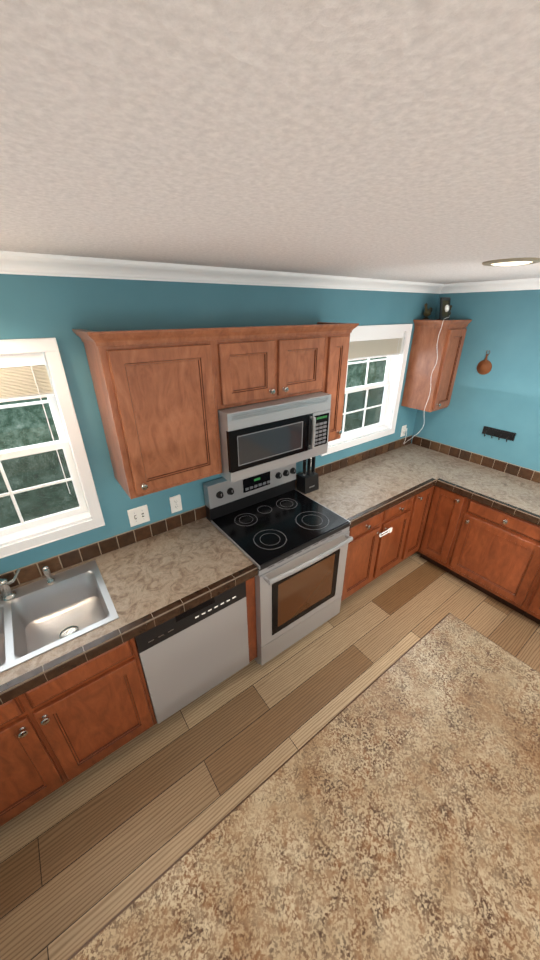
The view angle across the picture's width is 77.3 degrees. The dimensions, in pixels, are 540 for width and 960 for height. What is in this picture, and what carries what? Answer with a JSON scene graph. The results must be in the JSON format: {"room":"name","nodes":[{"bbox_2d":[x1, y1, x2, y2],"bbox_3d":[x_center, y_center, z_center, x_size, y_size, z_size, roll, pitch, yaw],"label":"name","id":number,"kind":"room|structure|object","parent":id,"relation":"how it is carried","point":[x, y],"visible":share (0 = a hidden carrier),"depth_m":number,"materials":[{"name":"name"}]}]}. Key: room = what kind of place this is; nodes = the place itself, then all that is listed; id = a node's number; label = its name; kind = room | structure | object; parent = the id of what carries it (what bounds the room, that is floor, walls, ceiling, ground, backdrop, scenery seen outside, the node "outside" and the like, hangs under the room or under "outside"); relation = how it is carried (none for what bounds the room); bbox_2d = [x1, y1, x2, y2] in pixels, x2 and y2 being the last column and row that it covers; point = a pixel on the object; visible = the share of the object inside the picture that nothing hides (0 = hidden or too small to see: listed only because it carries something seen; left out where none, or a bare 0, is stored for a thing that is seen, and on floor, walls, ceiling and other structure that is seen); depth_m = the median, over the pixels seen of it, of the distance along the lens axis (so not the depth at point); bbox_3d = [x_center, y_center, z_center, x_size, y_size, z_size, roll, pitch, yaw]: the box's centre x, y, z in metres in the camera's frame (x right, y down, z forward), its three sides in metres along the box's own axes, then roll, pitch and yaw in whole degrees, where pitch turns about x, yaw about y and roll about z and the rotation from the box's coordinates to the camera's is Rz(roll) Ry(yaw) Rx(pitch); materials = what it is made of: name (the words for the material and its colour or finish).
{"room":"kitchen","nodes":[
{"label":"kitchen","id":0,"kind":"room"},
{"bbox_2d":[0,274,439,637],"bbox_3d":[-0.847,0.121,2.011,5.960,2.430,0.002,-18,32,-32],"label":"wall","id":1,"kind":"structure","parent":0,"point":[31,306],"depth_m":1.84,"materials":[{"name":"teal paint"}]},
{"bbox_2d":[0,338,104,558],"bbox_3d":[-1.410,-0.080,1.525,1.009,1.004,0.159,-18,32,-32],"label":"window","id":2,"kind":"structure","parent":1,"relation":"in","point":[46,489],"depth_m":1.75,"materials":[{"name":"white paint"}]},
{"bbox_2d":[127,505,149,526],"bbox_3d":[-0.805,0.223,2.082,0.120,0.118,0.017,-18,32,-32],"label":"electrical outlet","id":3,"kind":"object","parent":1,"relation":"attached to","point":[138,515],"visible":1,"depth_m":2.08,"materials":[{"name":"white plastic"}]},
{"bbox_2d":[76,328,223,498],"bbox_3d":[-0.574,-0.368,1.763,0.520,0.772,0.327,-18,32,-32],"label":"upper cabinet","id":4,"kind":"object","parent":1,"relation":"attached to","point":[163,396],"depth_m":1.62,"materials":[{"name":"brown wood"}]},
{"bbox_2d":[169,494,181,512],"bbox_3d":[-0.614,0.158,2.212,0.074,0.118,0.010,-18,32,-32],"label":"electrical outlet","id":5,"kind":"object","parent":1,"relation":"attached to","point":[175,504],"visible":1,"depth_m":2.21,"materials":[{"name":"white plastic"}]},
{"bbox_2d":[0,251,443,293],"bbox_3d":[-0.834,-0.922,1.463,5.959,0.073,0.059,-18,32,-32],"label":"crown molding","id":6,"kind":"structure","parent":1,"relation":"attached to","point":[20,263],"depth_m":1.71,"materials":[{"name":"white paint"}]},
{"bbox_2d":[216,322,331,408],"bbox_3d":[-0.055,-0.708,2.022,0.769,0.400,0.327,-18,32,-32],"label":"upper cabinet","id":7,"kind":"object","parent":1,"relation":"attached to","point":[258,364],"depth_m":1.89,"materials":[{"name":"brown wood"}]},
{"bbox_2d":[218,392,330,482],"bbox_3d":[-0.019,-0.326,2.159,0.761,0.398,0.441,-18,32,-32],"label":"microwave","id":8,"kind":"object","parent":7,"relation":"attached to","point":[260,437],"visible":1,"depth_m":1.98,"materials":[{"name":"silver metal"}]},
{"bbox_2d":[328,322,355,441],"bbox_3d":[0.344,-0.674,2.367,0.222,0.772,0.327,-18,32,-32],"label":"upper cabinet","id":9,"kind":"object","parent":1,"relation":"attached to","point":[338,360],"depth_m":2.21,"materials":[{"name":"brown wood"}]},
{"bbox_2d":[320,324,412,455],"bbox_3d":[0.800,-0.815,2.980,1.017,1.004,0.159,-18,32,-32],"label":"window","id":10,"kind":"structure","parent":1,"relation":"in","point":[364,405],"depth_m":3.11,"materials":[{"name":"white paint"}]},
{"bbox_2d":[400,425,406,436],"bbox_3d":[1.401,-0.513,3.539,0.074,0.118,0.010,-18,32,-32],"label":"electrical outlet","id":11,"kind":"object","parent":1,"relation":"attached to","point":[403,431],"visible":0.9,"depth_m":3.53,"materials":[{"name":"white plastic"}]},
{"bbox_2d":[404,315,449,443],"bbox_3d":[1.418,-0.877,3.173,0.192,1.204,0.276,-18,32,-32],"label":"cord","id":12,"kind":"object","parent":11,"relation":"attached to","point":[405,429],"visible":1,"depth_m":3.09,"materials":[{"name":"white plastic"}]},
{"bbox_2d":[401,319,471,411],"bbox_3d":[1.515,-1.055,3.121,0.346,0.772,0.357,-18,32,-32],"label":"upper cabinet","id":13,"kind":"object","parent":1,"relation":"attached to","point":[426,348],"visible":1,"depth_m":3.03,"materials":[{"name":"brown wood"}]},
{"bbox_2d":[423,303,432,318],"bbox_3d":[1.384,-1.479,2.964,0.136,0.125,0.068,-18,32,-32],"label":"figurine","id":14,"kind":"object","parent":13,"relation":"on","point":[426,312],"visible":1,"depth_m":2.95,"materials":[{"name":"brown"}]},
{"bbox_2d":[437,297,450,319],"bbox_3d":[1.474,-1.444,2.856,0.140,0.177,0.070,-18,32,-32],"label":"speaker","id":15,"kind":"object","parent":13,"relation":"on","point":[444,312],"visible":0.92,"depth_m":2.83,"materials":[{"name":"black plastic"}]},
{"bbox_2d":[0,551,539,959],"bbox_3d":[0.627,2.119,0.781,6.160,0.060,5.150,-18,32,-32],"label":"floor","id":16,"kind":"structure","parent":0,"point":[89,853],"depth_m":1.85,"materials":[{"name":"brown wood"}]},
{"bbox_2d":[134,581,248,723],"bbox_3d":[-0.572,0.918,2.170,0.620,0.856,0.626,-18,32,-32],"label":"dishwasher","id":17,"kind":"object","parent":16,"relation":"on","point":[191,655],"visible":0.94,"depth_m":1.89,"materials":[{"name":"silver plastic"}]},
{"bbox_2d":[0,515,257,702],"bbox_3d":[-1.656,0.865,1.259,3.457,0.051,0.647,-18,32,-32],"label":"countertop","id":18,"kind":"structure","parent":17,"relation":"on","point":[153,579],"depth_m":1.82,"materials":[{"name":"beige stone"}]},
{"bbox_2d":[0,563,55,602],"bbox_3d":[-1.336,0.536,1.652,0.462,0.173,0.134,-18,32,-32],"label":"faucet","id":19,"kind":"object","parent":18,"relation":"on","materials":[{"name":"silver metal"}]},
{"bbox_2d":[0,559,127,710],"bbox_3d":[-1.215,0.758,1.610,0.851,0.188,0.520,-18,32,-32],"label":"sink","id":20,"kind":"object","parent":18,"relation":"in","point":[32,623],"depth_m":1.76,"materials":[{"name":"silver metal"}]},
{"bbox_2d":[203,463,352,665],"bbox_3d":[0.075,0.581,2.471,0.763,1.187,0.728,-18,32,-32],"label":"range","id":21,"kind":"object","parent":16,"relation":"on","point":[282,534],"visible":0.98,"depth_m":2.30,"materials":[{"name":"silver metal"}]},
{"bbox_2d":[67,613,539,959],"bbox_3d":[0.293,1.647,0.637,2.522,0.913,1.476,-18,32,-32],"label":"rug","id":22,"kind":"object","parent":16,"relation":"on","point":[392,812],"visible":1,"depth_m":0.92,"materials":[{"name":"beige carpet"}]},
{"bbox_2d":[341,491,419,600],"bbox_3d":[0.692,0.492,3.011,0.842,0.857,0.642,-18,32,-32],"label":"base cabinet","id":23,"kind":"object","parent":16,"relation":"on","point":[379,543],"depth_m":2.74,"materials":[{"name":"brown wood"}]},
{"bbox_2d":[295,455,435,526],"bbox_3d":[0.801,0.048,2.877,1.113,0.051,0.647,-18,32,-32],"label":"countertop","id":24,"kind":"structure","parent":23,"relation":"on","point":[355,492],"depth_m":2.79,"materials":[{"name":"beige stone"}]},
{"bbox_2d":[297,456,318,493],"bbox_3d":[0.308,-0.055,2.701,0.150,0.292,0.105,-18,32,-32],"label":"knife block","id":25,"kind":"object","parent":24,"relation":"on","point":[308,481],"visible":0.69,"depth_m":2.69,"materials":[{"name":"black plastic"}]},
{"bbox_2d":[404,483,435,559],"bbox_3d":[1.146,0.341,3.310,0.286,0.857,0.642,-18,32,-32],"label":"base cabinet","id":26,"kind":"object","parent":16,"relation":"on","point":[425,501],"depth_m":3.06,"materials":[{"name":"brown wood"}]},
{"bbox_2d":[420,483,463,569],"bbox_3d":[1.767,0.385,3.216,0.612,0.857,0.302,-18,32,-32],"label":"base cabinet","id":27,"kind":"object","parent":16,"relation":"on","point":[444,511],"depth_m":3.02,"materials":[{"name":"brown wood"}]},
{"bbox_2d":[444,495,539,612],"bbox_3d":[2.040,0.550,2.884,0.612,0.857,0.618,-18,32,-32],"label":"base cabinet","id":28,"kind":"object","parent":16,"relation":"on","point":[495,551],"depth_m":2.70,"materials":[{"name":"brown wood"}]},
{"bbox_2d":[376,443,539,522],"bbox_3d":[1.952,0.091,2.781,0.616,0.051,2.182,-18,32,-32],"label":"countertop","id":29,"kind":"structure","parent":28,"relation":"on","point":[519,496],"depth_m":2.92,"materials":[{"name":"beige stone"}]},
{"bbox_2d":[520,571,539,624],"bbox_3d":[2.407,0.771,2.437,0.612,0.857,0.620,-18,32,-32],"label":"base cabinet","id":30,"kind":"object","parent":16,"relation":"on","point":[531,608],"depth_m":2.57,"materials":[{"name":"brown wood"}]},
{"bbox_2d":[0,0,539,283],"bbox_3d":[0.617,-0.082,-0.317,5.960,0.001,4.950,-18,32,-32],"label":"ceiling","id":31,"kind":"structure","parent":0,"point":[399,140],"depth_m":0.45,"materials":[{"name":"white paint"}]},
{"bbox_2d":[482,257,539,265],"bbox_3d":[1.162,-1.046,1.627,0.250,0.013,0.250,-18,32,-32],"label":"recessed light","id":32,"kind":"object","parent":31,"relation":"in","point":[512,261],"visible":1,"depth_m":1.58,"materials":[{"name":"beige"}]},
{"bbox_2d":[412,289,539,471],"bbox_3d":[3.020,0.207,1.804,0.002,2.430,4.890,-18,32,-32],"label":"wall","id":33,"kind":"structure","parent":0,"point":[503,327],"depth_m":2.89,"materials":[{"name":"teal paint"}]},
{"bbox_2d":[477,350,491,374],"bbox_3d":[1.857,-1.014,2.921,0.032,0.203,0.124,-18,32,-32],"label":"hanging ornament","id":34,"kind":"object","parent":33,"relation":"hanging from","point":[484,367],"visible":1,"depth_m":2.92,"materials":[{"name":"brown wood"}]},
{"bbox_2d":[444,278,539,293],"bbox_3d":[2.992,-0.839,1.263,0.059,0.073,4.830,-18,32,-32],"label":"crown molding","id":35,"kind":"structure","parent":33,"relation":"attached to","point":[531,283],"depth_m":2.71,"materials":[{"name":"white paint"}]},
{"bbox_2d":[482,426,515,441],"bbox_3d":[2.006,-0.402,2.983,0.054,0.084,0.260,-18,32,-32],"label":"hook rack","id":36,"kind":"object","parent":33,"relation":"attached to","point":[500,433],"visible":1,"depth_m":2.98,"materials":[{"name":"black metal"}]},
{"label":"outside","id":37,"kind":"structure","parent":0,"visible":0},
{"bbox_2d":[0,357,386,450],"bbox_3d":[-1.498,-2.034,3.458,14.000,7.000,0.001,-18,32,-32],"label":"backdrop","id":38,"kind":"structure","parent":37,"point":[7,421],"depth_m":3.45,"materials":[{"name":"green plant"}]}
]}

